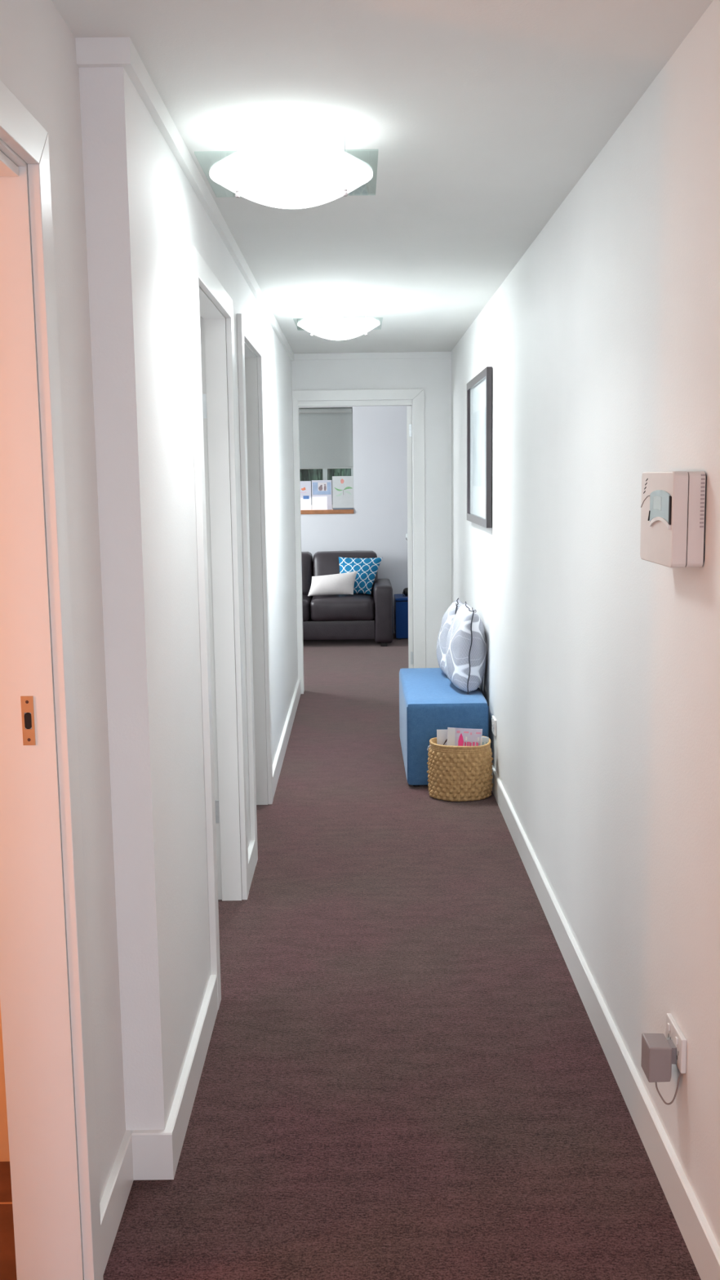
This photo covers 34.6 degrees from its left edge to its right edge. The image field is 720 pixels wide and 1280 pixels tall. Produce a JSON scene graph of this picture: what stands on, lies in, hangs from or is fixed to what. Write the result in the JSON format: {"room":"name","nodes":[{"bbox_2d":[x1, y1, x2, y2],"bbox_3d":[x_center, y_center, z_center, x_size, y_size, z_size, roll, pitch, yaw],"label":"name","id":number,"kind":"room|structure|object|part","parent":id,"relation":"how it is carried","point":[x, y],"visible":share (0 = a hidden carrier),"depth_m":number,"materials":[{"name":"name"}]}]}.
{"room":"hallway","nodes":[
{"label":"hallway","id":0,"kind":"room"},
{"bbox_2d":[0,1003,9,1161],"bbox_3d":[-1.656,0.175,1.425,1.984,2.416,2.420,-1,8,0],"label":"wall","id":1,"kind":"structure","parent":0,"point":[4,1142],"depth_m":2.65,"materials":[{"name":"paint"}]},
{"bbox_2d":[0,0,125,1203],"bbox_3d":[-0.598,0.362,0.009,0.123,2.416,4.919,-1,8,0],"label":"wall","id":2,"kind":"structure","parent":0,"point":[38,65],"depth_m":2.26,"materials":[{"name":"paint"}]},
{"bbox_2d":[0,79,103,1279],"bbox_3d":[-0.590,0.266,1.642,0.145,2.149,0.970,-1,8,0],"label":"door frame","id":3,"kind":"structure","parent":2,"relation":"in","point":[45,991],"depth_m":2.06,"materials":[{"name":"paint"}]},
{"bbox_3d":[-0.585,0.142,2.038,0.022,0.088,0.002,-1,8,0],"label":"strike plate","id":4,"kind":"part","parent":3,"relation":"part of","materials":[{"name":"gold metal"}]},
{"bbox_2d":[78,66,297,1130],"bbox_3d":[-0.520,-0.394,5.345,0.123,2.416,5.858,-1,8,0],"label":"wall","id":5,"kind":"structure","parent":0,"point":[143,213],"depth_m":2.58,"materials":[{"name":"paint"}]},
{"bbox_2d":[75,36,293,360],"bbox_3d":[-0.509,-1.565,5.170,0.106,0.049,5.876,-1,8,0],"label":"trim","id":6,"kind":"structure","parent":5,"relation":"attached to","point":[91,52],"depth_m":2.70,"materials":[{"name":"paint"}]},
{"bbox_2d":[99,679,300,1275],"bbox_3d":[-0.474,1.084,3.120,0.106,0.112,10.677,-1,8,0],"label":"baseboard","id":7,"kind":"structure","parent":5,"relation":"attached to","point":[156,1153],"depth_m":2.60,"materials":[{"name":"paint"}]},
{"bbox_2d":[0,633,701,1279],"bbox_3d":[-0.488,0.963,4.781,5.000,0.127,14.300,-1,8,0],"label":"floor","id":8,"kind":"structure","parent":0,"point":[406,1074],"depth_m":3.05,"materials":[{"name":"carpet"}]},
{"bbox_2d":[301,550,393,646],"bbox_3d":[-0.465,-0.408,11.052,1.545,0.843,0.917,-1,8,0],"label":"sofa","id":9,"kind":"object","parent":8,"relation":"on","point":[355,615],"visible":0.44,"depth_m":10.67,"materials":[{"name":"brown leather"}]},
{"bbox_2d":[302,594,311,621],"bbox_3d":[-0.760,-0.304,10.941,0.589,0.244,0.670,-1,8,0],"label":"seat cushion","id":10,"kind":"object","parent":9,"relation":"on","point":[307,600],"depth_m":10.65,"materials":[{"name":"brown leather"}]},
{"bbox_2d":[301,551,312,595],"bbox_3d":[-0.770,-0.642,11.233,0.621,0.424,0.375,-1,8,0],"label":"cushion","id":11,"kind":"object","parent":9,"relation":"on","point":[307,557],"depth_m":11.09,"materials":[{"name":"brown leather"}]},
{"bbox_2d":[307,570,357,595],"bbox_3d":[-0.256,-0.528,10.803,0.474,0.224,0.139,-1,8,-4],"label":"lumbar pillow","id":12,"kind":"object","parent":9,"relation":"on","point":[342,583],"visible":1,"depth_m":10.76,"materials":[{"name":"white fabric"}]},
{"bbox_2d":[310,593,374,621],"bbox_3d":[-0.165,-0.312,10.941,0.595,0.244,0.669,-1,8,0],"label":"seat cushion","id":13,"kind":"object","parent":9,"relation":"on","point":[355,606],"depth_m":10.62,"materials":[{"name":"brown leather"}]},
{"bbox_2d":[312,550,377,595],"bbox_3d":[-0.142,-0.650,11.234,0.626,0.423,0.374,-1,8,0],"label":"cushion","id":14,"kind":"object","parent":9,"relation":"on","point":[324,562],"depth_m":11.11,"materials":[{"name":"brown leather"}]},
{"bbox_2d":[338,556,382,594],"bbox_3d":[0.004,-0.611,10.959,0.419,0.354,0.178,0,8,5],"label":"throw pillow","id":15,"kind":"object","parent":9,"relation":"on","point":[366,568],"visible":0.66,"depth_m":10.91,"materials":[{"name":"fabric"}]},
{"bbox_3d":[0.218,-0.286,11.034,0.183,0.556,0.839,-1,8,0],"label":"arm","id":16,"kind":"part","parent":9,"relation":"part of","materials":[{"name":"brown leather"}]},
{"bbox_3d":[0.222,0.037,10.721,0.060,0.036,0.060,-1,8,0],"label":"leg","id":17,"kind":"part","parent":9,"relation":"part of","materials":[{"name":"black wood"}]},
{"bbox_2d":[394,594,408,639],"bbox_3d":[0.556,-0.234,11.285,0.434,0.408,0.434,-1,8,0],"label":"storage ottoman","id":18,"kind":"object","parent":8,"relation":"on","point":[401,602],"visible":0.37,"depth_m":11.08,"materials":[{"name":"blue fabric"}]},
{"bbox_3d":[0.553,-0.418,11.259,0.434,0.037,0.434,-1,8,0],"label":"lid","id":19,"kind":"part","parent":18,"relation":"part of","materials":[{"name":"blue fabric"}]},
{"bbox_2d":[402,587,408,595],"bbox_3d":[0.517,-0.468,11.194,0.214,0.086,0.142,-1,8,0],"label":"shoulder bag","id":20,"kind":"object","parent":18,"relation":"on","point":[405,592],"visible":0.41,"depth_m":11.14,"materials":[{"name":"black leather"}]},
{"bbox_2d":[399,667,488,786],"bbox_3d":[0.439,0.450,6.334,0.418,0.442,1.101,-1,8,0],"label":"bench ottoman","id":21,"kind":"object","parent":8,"relation":"on","point":[429,702],"visible":0.6,"depth_m":5.80,"materials":[{"name":"blue fabric"}]},
{"bbox_2d":[436,597,462,675],"bbox_3d":[0.537,-0.024,6.582,0.208,0.420,0.449,1,8,12],"label":"cushion","id":22,"kind":"object","parent":21,"relation":"on","point":[447,618],"visible":0.4,"depth_m":6.43,"materials":[{"name":"fabric"}]},
{"bbox_2d":[444,601,487,693],"bbox_3d":[0.564,0.025,6.133,0.222,0.447,0.450,-1,8,-4],"label":"cushion","id":23,"kind":"object","parent":21,"relation":"on","point":[466,651],"visible":1,"depth_m":5.95,"materials":[{"name":"fabric"}]},
{"bbox_2d":[426,735,493,801],"bbox_3d":[0.490,0.622,5.659,0.333,0.281,0.268,-1,8,0],"label":"woven basket","id":24,"kind":"object","parent":8,"relation":"on","point":[455,773],"visible":0.94,"depth_m":5.56,"materials":[{"name":"wicker"}]},
{"bbox_2d":[436,729,447,745],"bbox_3d":[0.429,0.576,5.697,0.094,0.272,0.042,-2,8,-6],"label":"magazine","id":25,"kind":"object","parent":24,"relation":"in","point":[442,735],"visible":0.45,"depth_m":5.69,"materials":[{"name":"white paper"}]},
{"bbox_2d":[446,727,482,746],"bbox_3d":[0.508,0.575,5.654,0.184,0.293,0.043,0,8,4],"label":"magazine","id":26,"kind":"object","parent":24,"relation":"in","point":[455,736],"visible":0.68,"depth_m":5.64,"materials":[{"name":"white paper"}]},
{"bbox_2d":[480,736,488,745],"bbox_3d":[0.601,0.590,5.643,0.054,0.238,0.018,1,8,14],"label":"magazine","id":27,"kind":"object","parent":24,"relation":"in","point":[484,740],"visible":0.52,"depth_m":5.63,"materials":[{"name":"white paper"}]},
{"bbox_2d":[298,405,408,622],"bbox_3d":[-0.468,-1.272,11.545,4.500,2.416,0.220,-1,8,0],"label":"wall","id":28,"kind":"structure","parent":0,"point":[378,522],"depth_m":11.43,"materials":[{"name":"paint"}]},
{"bbox_2d":[300,407,353,514],"bbox_3d":[-1.021,-1.766,11.453,1.906,1.039,0.202,-1,8,0],"label":"window","id":29,"kind":"structure","parent":28,"relation":"in","point":[332,511],"depth_m":11.42,"materials":[{"name":"brown wood"}]},
{"bbox_2d":[300,480,311,510],"bbox_3d":[-0.581,-1.426,11.409,0.198,0.284,0.006,-1,7,0],"label":"greeting card","id":30,"kind":"object","parent":29,"relation":"on","point":[305,486],"visible":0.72,"depth_m":11.41,"materials":[{"name":"white paper"}]},
{"bbox_2d":[311,480,332,510],"bbox_3d":[-0.376,-1.432,11.411,0.199,0.290,0.004,-1,6,0],"label":"photo card","id":31,"kind":"object","parent":29,"relation":"on","point":[322,490],"visible":1,"depth_m":11.41,"materials":[{"name":"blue paper"}]},
{"bbox_2d":[312,482,330,494],"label":"print","id":32,"kind":"object","parent":31,"relation":"attached to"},
{"bbox_2d":[317,482,327,490],"bbox_3d":[-0.370,-1.514,11.402,0.090,0.083,0.002,-1,6,0],"label":"photo","id":33,"kind":"object","parent":31,"relation":"attached to","point":[319,484],"depth_m":11.40},
{"bbox_2d":[298,408,352,469],"bbox_3d":[-1.016,-1.980,11.411,1.882,0.590,0.054,-1,8,0],"label":"roller blind","id":34,"kind":"object","parent":29,"relation":"attached to","point":[326,434],"visible":0.41,"depth_m":11.43,"materials":[{"name":"grey fabric"}]},
{"bbox_3d":[-1.008,-1.699,11.472,1.872,0.016,0.012,-1,8,0],"label":"rail","id":35,"kind":"part","parent":34,"relation":"part of","materials":[{"name":"grey plastic"}]},
{"bbox_3d":[-1.015,-1.268,11.498,1.906,0.041,0.152,-1,8,0],"label":"sill","id":36,"kind":"part","parent":29,"relation":"part of","materials":[{"name":"brown wood"}]},
{"bbox_2d":[333,507,353,509],"bbox_3d":[-0.167,-1.302,11.451,0.206,0.016,0.058,-1,8,0],"label":"ledge","id":37,"kind":"object","parent":29,"relation":"on","point":[333,508],"visible":1,"depth_m":11.42,"materials":[{"name":"grey metal"}]},
{"bbox_2d":[332,475,353,507],"bbox_3d":[-0.169,-1.463,11.422,0.206,0.312,0.021,-1,6,0],"label":"print","id":38,"kind":"object","parent":37,"relation":"on","point":[342,486],"visible":1,"depth_m":11.41,"materials":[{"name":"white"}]},
{"bbox_2d":[291,357,451,667],"bbox_3d":[-0.462,-0.814,8.304,4.500,2.416,0.120,-1,8,0],"label":"wall","id":39,"kind":"structure","parent":0,"point":[433,375],"depth_m":8.14,"materials":[{"name":"paint"}]},
{"bbox_2d":[292,388,425,693],"bbox_3d":[0.003,-0.746,8.686,0.931,2.163,0.892,-1,8,0],"label":"door frame","id":40,"kind":"structure","parent":39,"relation":"in","point":[415,418],"depth_m":8.22,"materials":[{"name":"paint"}]},
{"bbox_2d":[293,351,451,359],"bbox_3d":[0.088,-1.986,8.074,1.098,0.044,0.010,-1,8,0],"label":"trim","id":41,"kind":"structure","parent":39,"relation":"attached to","point":[332,356],"depth_m":8.07,"materials":[{"name":"paint"}]},
{"bbox_2d":[51,0,713,353],"bbox_3d":[-0.521,-1.545,4.426,5.000,0.120,14.300,-1,8,0],"label":"ceiling","id":42,"kind":"structure","parent":0,"point":[473,122],"depth_m":2.76,"materials":[{"name":"paint"}]},
{"bbox_2d":[209,128,373,208],"bbox_3d":[-0.173,-1.184,2.908,0.430,0.178,0.430,-1,8,0],"label":"ceiling light","id":43,"kind":"object","parent":42,"relation":"attached to","point":[291,180],"visible":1,"depth_m":2.81,"materials":[{"name":"white glass"}]},
{"bbox_3d":[-0.308,-1.199,2.885,0.004,0.139,0.004,3,9,22],"label":"support rod","id":44,"kind":"part","parent":43,"relation":"part of","materials":[{"name":"metal"}]},
{"bbox_3d":[-0.173,-1.180,2.908,0.008,0.160,0.008,-1,8,0],"label":"stem","id":45,"kind":"part","parent":43,"relation":"part of","materials":[{"name":"metal"}]},
{"bbox_3d":[-0.038,-1.202,2.885,0.004,0.139,0.004,-4,9,-22],"label":"support rod","id":46,"kind":"part","parent":43,"relation":"part of","materials":[{"name":"metal"}]},
{"bbox_2d":[297,302,379,340],"bbox_3d":[-0.106,-1.589,5.764,0.430,0.178,0.430,-1,8,0],"label":"ceiling light","id":47,"kind":"object","parent":42,"relation":"attached to","point":[336,329],"visible":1,"depth_m":5.66,"materials":[{"name":"white glass"}]},
{"bbox_3d":[-0.106,-1.585,5.765,0.008,0.160,0.008,-1,8,0],"label":"stem","id":48,"kind":"part","parent":47,"relation":"part of","materials":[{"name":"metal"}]},
{"bbox_3d":[-0.106,-1.540,5.771,0.410,0.078,0.410,-1,8,0],"label":"lamp shade","id":49,"kind":"part","parent":47,"relation":"part of","materials":[{"name":"white glass"}]},
{"bbox_2d":[451,0,719,1247],"bbox_3d":[0.722,-0.066,2.909,0.120,2.416,10.777,-1,8,0],"label":"wall","id":50,"kind":"structure","parent":0,"point":[601,344],"depth_m":2.92,"materials":[{"name":"paint"}]},
{"bbox_2d":[466,366,492,528],"bbox_3d":[0.633,-1.015,6.186,0.026,0.780,1.048,-1,8,0],"label":"picture frame","id":51,"kind":"object","parent":50,"relation":"attached to","point":[479,388],"visible":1,"depth_m":6.11,"materials":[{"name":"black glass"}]},
{"bbox_2d":[472,406,485,486],"bbox_3d":[0.635,-1.025,6.185,0.001,0.400,0.648,-1,8,0],"label":"print","id":52,"kind":"object","parent":51,"relation":"attached to","point":[478,412],"depth_m":6.15},
{"bbox_2d":[491,715,496,736],"bbox_3d":[0.661,0.424,5.708,0.015,0.080,0.118,-1,8,0],"label":"power outlet","id":53,"kind":"object","parent":50,"relation":"attached to","point":[493,718],"visible":1,"depth_m":5.67,"materials":[{"name":"white plastic"}]},
{"bbox_2d":[491,764,719,1279],"bbox_3d":[0.670,1.069,3.120,0.014,0.112,10.677,-1,8,0],"label":"baseboard","id":54,"kind":"structure","parent":50,"relation":"attached to","point":[704,1249],"depth_m":2.87,"materials":[{"name":"paint"}]},
{"bbox_2d":[640,471,706,568],"bbox_3d":[0.625,-0.246,2.326,0.069,0.184,0.251,-1,8,0],"label":"thermostat","id":55,"kind":"object","parent":50,"relation":"attached to","point":[673,504],"visible":1,"depth_m":2.21,"materials":[{"name":"grey plastic"}]},
{"bbox_3d":[0.592,-0.273,2.301,0.002,0.028,0.060,-1,8,0],"label":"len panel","id":56,"kind":"part","parent":55,"relation":"part of","materials":[{"name":"grey plastic"}]},
{"bbox_3d":[0.641,-0.247,2.327,0.031,0.183,0.249,-1,8,0],"label":"plate","id":57,"kind":"part","parent":55,"relation":"part of","materials":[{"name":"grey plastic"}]},
{"bbox_2d":[699,474,705,527],"bbox_3d":[0.651,-0.265,2.198,0.007,0.101,0.003,-1,8,0],"label":"vent","id":58,"kind":"object","parent":55,"relation":"attached to","point":[702,477],"depth_m":2.20,"materials":[{"name":"white plastic"}]},
{"bbox_2d":[666,1013,686,1073],"bbox_3d":[0.667,0.853,2.446,0.015,0.075,0.122,-1,8,0],"label":"power outlet","id":59,"kind":"object","parent":50,"relation":"attached to","point":[673,1033],"visible":0.93,"depth_m":2.41,"materials":[{"name":"white plastic"}]},
{"bbox_2d":[640,1032,681,1104],"bbox_3d":[0.638,0.914,2.447,0.069,0.140,0.074,-1,8,0],"label":"power adapter","id":60,"kind":"object","parent":59,"relation":"attached to","point":[658,1053],"visible":1,"depth_m":2.42,"materials":[{"name":"grey plastic"}]},
{"bbox_3d":[0.652,0.941,2.437,0.061,0.089,0.009,6,11,41],"label":"cord","id":61,"kind":"part","parent":60,"relation":"part of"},
{"bbox_2d":[675,1036,678,1044],"bbox_3d":[0.661,0.837,2.413,0.004,0.014,0.010,-1,8,0],"label":"switch","id":62,"kind":"object","parent":59,"relation":"attached to","point":[676,1037],"depth_m":2.41,"materials":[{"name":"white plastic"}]},
{"bbox_3d":[-1.620,-0.390,5.414,2.072,2.416,5.717,-1,8,0],"label":"wall","id":63,"kind":"structure","parent":0,"visible":0},
{"bbox_2d":[186,245,248,1009],"bbox_3d":[-0.921,-0.045,3.750,0.975,2.182,0.975,-1,8,0],"label":"door frame","id":64,"kind":"structure","parent":63,"relation":"in","point":[211,308],"depth_m":4.09,"materials":[{"name":"paint"}]},
{"bbox_2d":[236,313,273,866],"bbox_3d":[-0.924,-0.222,5.013,0.975,2.178,0.964,-1,8,0],"label":"door frame","id":65,"kind":"structure","parent":63,"relation":"in","point":[250,350],"depth_m":5.34,"materials":[{"name":"paint"}]},
{"label":"outside","id":66,"kind":"structure","parent":0,"visible":0},
{"bbox_3d":[-0.508,-0.445,17.004,17.000,0.150,10.200,-1,8,0],"label":"ground","id":67,"kind":"structure","parent":66,"visible":0},
{"bbox_2d":[299,469,307,480],"bbox_3d":[-0.660,-1.895,13.655,0.250,3.664,0.260,6,10,39],"label":"conifer tree","id":68,"kind":"object","parent":67,"relation":"on","point":[304,472],"visible":0.03,"depth_m":13.56,"materials":[{"name":"green plant"}]},
{"bbox_2d":[307,468,323,505],"bbox_3d":[-0.496,-1.665,13.184,0.260,3.336,0.255,-1,8,0],"label":"conifer tree","id":69,"kind":"object","parent":67,"relation":"on","point":[315,473],"visible":0.06,"depth_m":13.09,"materials":[{"name":"green plant"}]},
{"bbox_2d":[327,468,332,486],"bbox_3d":[-0.377,-1.860,13.696,0.264,3.574,0.257,7,11,43],"label":"conifer tree","id":70,"kind":"object","parent":67,"relation":"on","point":[329,470],"visible":0.02,"depth_m":13.60,"materials":[{"name":"green plant"}]},
{"bbox_2d":[332,468,350,475],"bbox_3d":[-0.211,-1.724,13.167,0.250,3.450,0.252,6,10,38],"label":"conifer tree","id":71,"kind":"object","parent":67,"relation":"on","point":[335,472],"visible":0.02,"depth_m":13.07,"materials":[{"name":"green plant"}]}
]}

